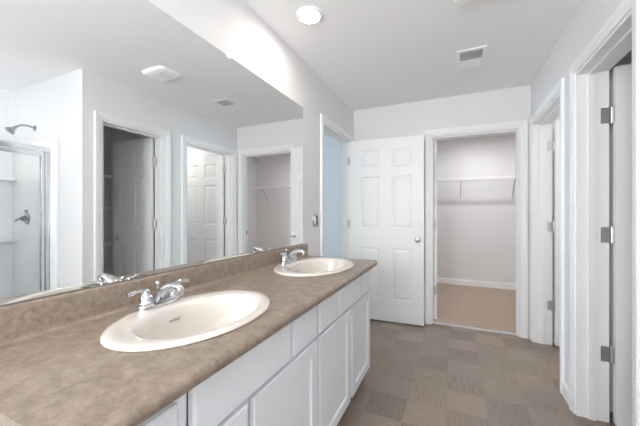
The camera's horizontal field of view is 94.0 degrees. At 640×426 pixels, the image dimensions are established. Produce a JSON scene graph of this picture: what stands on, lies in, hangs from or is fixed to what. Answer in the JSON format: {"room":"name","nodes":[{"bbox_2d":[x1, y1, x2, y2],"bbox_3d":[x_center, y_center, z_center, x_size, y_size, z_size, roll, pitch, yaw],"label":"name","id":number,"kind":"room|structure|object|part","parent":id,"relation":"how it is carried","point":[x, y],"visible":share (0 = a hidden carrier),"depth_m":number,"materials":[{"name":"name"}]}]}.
{"room":"bathroom","nodes":[
{"label":"bathroom","id":0,"kind":"room"},
{"bbox_2d":[148,0,353,255],"bbox_3d":[-0.328,-0.005,2.126,0.115,2.440,6.800,0,0,24],"label":"wall","id":1,"kind":"structure","parent":0,"point":[231,26],"depth_m":2.05,"materials":[{"name":"white paint"}]},
{"bbox_2d":[0,0,302,306],"bbox_3d":[-0.524,-0.301,1.540,0.011,1.110,1.879,0,0,24],"label":"wall mirror","id":2,"kind":"object","parent":1,"relation":"attached to","point":[132,146],"visible":0.99,"depth_m":1.11,"materials":[{"name":"silver mirror"}]},
{"bbox_2d":[0,243,308,346],"bbox_3d":[-0.503,0.303,1.559,0.032,0.098,1.932,0,0,24],"label":"backsplash","id":3,"kind":"structure","parent":1,"relation":"attached to","point":[29,319],"depth_m":1.02,"materials":[{"name":"beige laminate"}]},
{"bbox_2d":[313,214,318,226],"bbox_3d":[-0.035,0.070,2.621,0.008,0.114,0.116,0,0,24],"label":"wall outlet","id":4,"kind":"object","parent":1,"relation":"attached to","point":[315,216],"visible":1,"depth_m":2.62,"materials":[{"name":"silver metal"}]},
{"bbox_2d":[320,114,353,257],"bbox_3d":[0.142,0.159,3.162,0.151,2.110,0.927,0,0,24],"label":"door frame","id":5,"kind":"structure","parent":1,"relation":"attached to","point":[345,143],"depth_m":3.49,"materials":[{"name":"white wood"}]},
{"bbox_2d":[324,145,340,257],"bbox_3d":[-0.902,-0.005,6.065,4.185,2.440,0.100,0,0,24],"label":"wall","id":6,"kind":"structure","parent":0,"point":[332,154],"depth_m":5.50,"materials":[{"name":"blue paint"}]},
{"bbox_2d":[243,0,580,146],"bbox_3d":[-0.491,-1.256,2.474,7.900,0.060,7.300,0,0,24],"label":"ceiling","id":7,"kind":"structure","parent":0,"point":[370,53],"depth_m":2.15,"materials":[{"name":"white paint"}]},
{"bbox_2d":[296,6,322,24],"bbox_3d":[-0.064,-1.217,1.852,0.167,0.015,0.167,0,0,24],"label":"recessed light","id":8,"kind":"object","parent":7,"relation":"in","point":[309,15],"visible":1,"depth_m":1.83,"materials":[{"name":"white plastic"}]},
{"bbox_2d":[454,0,479,4],"bbox_3d":[0.871,-1.208,1.604,0.276,0.033,0.220,0,0,24],"label":"exhaust fan","id":9,"kind":"object","parent":7,"relation":"attached to","point":[457,2],"visible":1,"depth_m":1.70,"materials":[{"name":"white plastic"}]},
{"bbox_2d":[456,45,486,70],"bbox_3d":[1.200,-1.220,2.382,0.204,0.009,0.336,0,0,24],"label":"ceiling vent","id":10,"kind":"object","parent":7,"relation":"in","point":[471,58],"visible":1,"depth_m":2.36,"materials":[{"name":"white plastic"}]},
{"bbox_3d":[1.172,-1.223,2.318,0.156,0.003,0.140,0,0,24],"label":"damper plate","id":11,"kind":"part","parent":10,"relation":"part of","materials":[{"name":"grey metal"}]},
{"bbox_2d":[354,85,559,341],"bbox_3d":[2.023,-0.005,2.934,3.500,2.440,0.115,0,0,24],"label":"wall","id":12,"kind":"structure","parent":0,"point":[508,104],"depth_m":3.19,"materials":[{"name":"white paint"}]},
{"bbox_2d":[347,135,423,325],"bbox_3d":[0.710,0.190,3.330,0.853,2.022,0.163,0,0,22],"label":"door","id":13,"kind":"structure","parent":12,"relation":"in","point":[386,222],"depth_m":3.28,"materials":[{"name":"white wood"}]},
{"bbox_3d":[1.029,0.289,3.149,0.064,0.064,0.064,0,0,22],"label":"knob","id":14,"kind":"part","parent":13,"relation":"part of","materials":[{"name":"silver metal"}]},
{"bbox_2d":[433,139,436,318],"bbox_3d":[1.364,0.190,3.716,0.163,2.022,0.842,0,0,10],"label":"door","id":15,"kind":"structure","parent":12,"relation":"in","point":[434,140],"depth_m":3.36,"materials":[{"name":"white wood"}]},
{"bbox_2d":[547,121,559,345],"bbox_3d":[2.467,0.190,2.545,0.854,2.022,0.163,0,0,25],"label":"door","id":16,"kind":"structure","parent":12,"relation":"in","point":[556,143],"depth_m":2.69,"materials":[{"name":"white wood"}]},
{"bbox_2d":[337,283,615,425],"bbox_3d":[1.368,1.242,1.630,3.615,0.064,7.100,0,0,24],"label":"floor","id":17,"kind":"structure","parent":0,"point":[428,374],"depth_m":2.25,"materials":[{"name":"tile"}]},
{"bbox_2d":[138,306,316,425],"bbox_3d":[-0.450,0.803,1.045,0.549,0.821,0.946,0,0,24],"label":"vanity cabinet","id":18,"kind":"object","parent":17,"relation":"on","point":[274,383],"visible":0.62,"depth_m":0.97,"materials":[{"name":"white wood"}]},
{"bbox_3d":[-0.357,0.497,0.610,0.020,0.131,0.147,0,0,24],"label":"drawer","id":19,"kind":"part","parent":18,"relation":"part of","materials":[{"name":"white wood"}]},
{"bbox_2d":[0,243,377,425],"bbox_3d":[-0.246,0.326,1.442,0.596,0.144,1.932,0,0,24],"label":"countertop","id":20,"kind":"structure","parent":18,"relation":"on","point":[56,370],"depth_m":0.77,"materials":[{"name":"beige laminate"}]},
{"bbox_2d":[126,279,189,311],"bbox_3d":[-0.583,0.295,1.095,0.192,0.090,0.176,0,0,-23],"label":"faucet","id":21,"kind":"object","parent":20,"relation":"on","point":[170,293],"visible":1,"depth_m":1.06,"materials":[{"name":"silver metal"}]},
{"bbox_3d":[-0.621,0.292,1.028,0.051,0.058,0.097,0,0,24],"label":"handle","id":22,"kind":"part","parent":21,"relation":"part of","materials":[{"name":"silver metal"}]},
{"bbox_3d":[-0.589,0.330,1.097,0.054,0.020,0.166,0,0,24],"label":"plate","id":23,"kind":"part","parent":21,"relation":"part of","materials":[{"name":"silver metal"}]},
{"bbox_3d":[-0.547,0.286,1.078,0.144,0.072,0.054,0,0,24],"label":"spout","id":24,"kind":"part","parent":21,"relation":"part of","materials":[{"name":"silver metal"}]},
{"bbox_3d":[-0.558,0.292,1.167,0.051,0.058,0.097,0,0,24],"label":"handle","id":25,"kind":"part","parent":21,"relation":"part of","materials":[{"name":"silver metal"}]},
{"bbox_2d":[100,290,269,351],"bbox_3d":[-0.416,0.432,1.033,0.422,0.186,0.594,0,0,24],"label":"sink","id":26,"kind":"object","parent":20,"relation":"in","point":[191,319],"visible":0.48,"depth_m":1.06,"materials":[{"name":"beige ceramic"}]},
{"bbox_2d":[278,249,305,264],"bbox_3d":[-0.204,0.291,2.012,0.186,0.095,0.203,0,0,-18],"label":"faucet","id":27,"kind":"object","parent":20,"relation":"on","point":[291,257],"visible":1,"depth_m":1.97,"materials":[{"name":"silver metal"}]},
{"bbox_3d":[-0.243,0.288,1.942,0.054,0.062,0.103,0,0,24],"label":"handle","id":28,"kind":"part","parent":27,"relation":"part of","materials":[{"name":"silver metal"}]},
{"bbox_3d":[-0.210,0.328,2.015,0.057,0.021,0.176,0,0,24],"label":"plate","id":29,"kind":"part","parent":27,"relation":"part of","materials":[{"name":"silver metal"}]},
{"bbox_3d":[-0.166,0.281,1.995,0.153,0.076,0.057,0,0,24],"label":"spout","id":30,"kind":"part","parent":27,"relation":"part of","materials":[{"name":"silver metal"}]},
{"bbox_2d":[273,257,353,276],"bbox_3d":[-0.031,0.442,1.947,0.477,0.210,0.671,0,0,24],"label":"sink","id":31,"kind":"object","parent":20,"relation":"in","point":[315,266],"visible":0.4,"depth_m":2.06,"materials":[{"name":"beige ceramic"}]},
{"bbox_3d":[-0.306,0.849,0.723,0.020,0.548,0.394,0,0,24],"label":"door","id":32,"kind":"part","parent":18,"relation":"part of","materials":[{"name":"white wood"}]},
{"bbox_3d":[-0.231,0.759,0.945,0.019,0.734,0.946,0,0,24],"label":"frame","id":33,"kind":"part","parent":18,"relation":"part of","materials":[{"name":"white wood"}]},
{"bbox_3d":[-0.116,0.849,1.141,0.020,0.548,0.465,0,0,24],"label":"door","id":34,"kind":"part","parent":18,"relation":"part of","materials":[{"name":"white wood"}]},
{"bbox_3d":[-0.065,0.485,1.252,0.020,0.154,0.221,0,0,24],"label":"drawer","id":35,"kind":"part","parent":18,"relation":"part of","materials":[{"name":"white wood"}]},
{"bbox_2d":[315,270,369,425],"bbox_3d":[-0.065,0.803,1.893,0.549,0.821,0.916,0,0,24],"label":"vanity cabinet","id":36,"kind":"object","parent":17,"relation":"on","point":[343,319],"visible":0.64,"depth_m":1.66,"materials":[{"name":"white wood"}]},
{"bbox_3d":[0.038,0.485,1.480,0.020,0.154,0.224,0,0,24],"label":"drawer","id":37,"kind":"part","parent":36,"relation":"part of","materials":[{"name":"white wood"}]},
{"bbox_3d":[0.082,0.849,1.578,0.020,0.548,0.438,0,0,24],"label":"door","id":38,"kind":"part","parent":36,"relation":"part of","materials":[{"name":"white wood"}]},
{"bbox_3d":[0.272,0.849,1.995,0.020,0.548,0.403,0,0,24],"label":"door","id":39,"kind":"part","parent":36,"relation":"part of","materials":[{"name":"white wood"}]},
{"bbox_3d":[0.316,0.485,2.092,0.020,0.154,0.190,0,0,24],"label":"drawer","id":40,"kind":"part","parent":36,"relation":"part of","materials":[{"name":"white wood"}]},
{"bbox_2d":[432,321,517,335],"bbox_3d":[1.596,1.210,3.125,0.789,0.008,0.054,0,0,24],"label":"threshold","id":41,"kind":"object","parent":17,"relation":"on","point":[439,323],"visible":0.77,"depth_m":3.10,"materials":[{"name":"silver metal"}]},
{"bbox_2d":[437,134,515,283],"bbox_3d":[2.835,-0.005,4.808,2.630,2.440,0.100,0,0,24],"label":"wall","id":42,"kind":"structure","parent":0,"point":[476,233],"depth_m":4.87,"materials":[{"name":"white paint"}]},
{"bbox_2d":[437,277,515,289],"bbox_3d":[2.812,1.161,4.757,2.430,0.098,0.013,0,0,24],"label":"baseboard","id":43,"kind":"structure","parent":42,"relation":"attached to","point":[510,286],"depth_m":4.86,"materials":[{"name":"white wood"}]},
{"bbox_2d":[437,176,515,199],"bbox_3d":[2.750,-0.373,4.620,2.428,0.342,0.312,0,0,24],"label":"wire shelf","id":44,"kind":"object","parent":42,"relation":"attached to","point":[506,177],"visible":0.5,"depth_m":4.62,"materials":[{"name":"white metal"}]},
{"bbox_2d":[531,0,630,385],"bbox_3d":[1.708,-0.005,1.992,0.145,2.440,1.860,0,0,24],"label":"wall","id":45,"kind":"structure","parent":0,"point":[589,16],"depth_m":1.93,"materials":[{"name":"white paint"}]},
{"bbox_2d":[424,78,563,393],"bbox_3d":[1.486,0.159,2.656,1.134,2.110,1.101,0,0,24],"label":"door frame","id":46,"kind":"structure","parent":45,"relation":"attached to","point":[541,130],"depth_m":2.79,"materials":[{"name":"white wood"}]},
{"bbox_3d":[1.965,0.159,2.360,0.018,2.110,0.959,0,0,24],"label":"casing","id":47,"kind":"part","parent":46,"relation":"part of","materials":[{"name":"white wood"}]},
{"bbox_2d":[562,380,568,405],"bbox_3d":[1.590,1.165,1.923,0.013,0.098,0.156,0,0,24],"label":"baseboard","id":48,"kind":"structure","parent":45,"relation":"attached to","point":[565,388],"depth_m":1.93,"materials":[{"name":"white wood"}]},
{"bbox_2d":[569,0,639,425],"bbox_3d":[1.472,0.159,1.472,0.181,2.110,0.770,0,0,24],"label":"door frame","id":49,"kind":"structure","parent":45,"relation":"attached to","point":[589,89],"depth_m":1.74,"materials":[{"name":"white wood"}]},
{"bbox_3d":[1.547,0.159,1.438,0.018,2.110,0.770,0,0,24],"label":"casing","id":50,"kind":"part","parent":49,"relation":"part of","materials":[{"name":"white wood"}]},
{"bbox_2d":[601,50,631,425],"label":"door","id":51,"kind":"structure","parent":45,"relation":"in","point":[621,110],"depth_m":1.67,"materials":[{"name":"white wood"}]}
]}

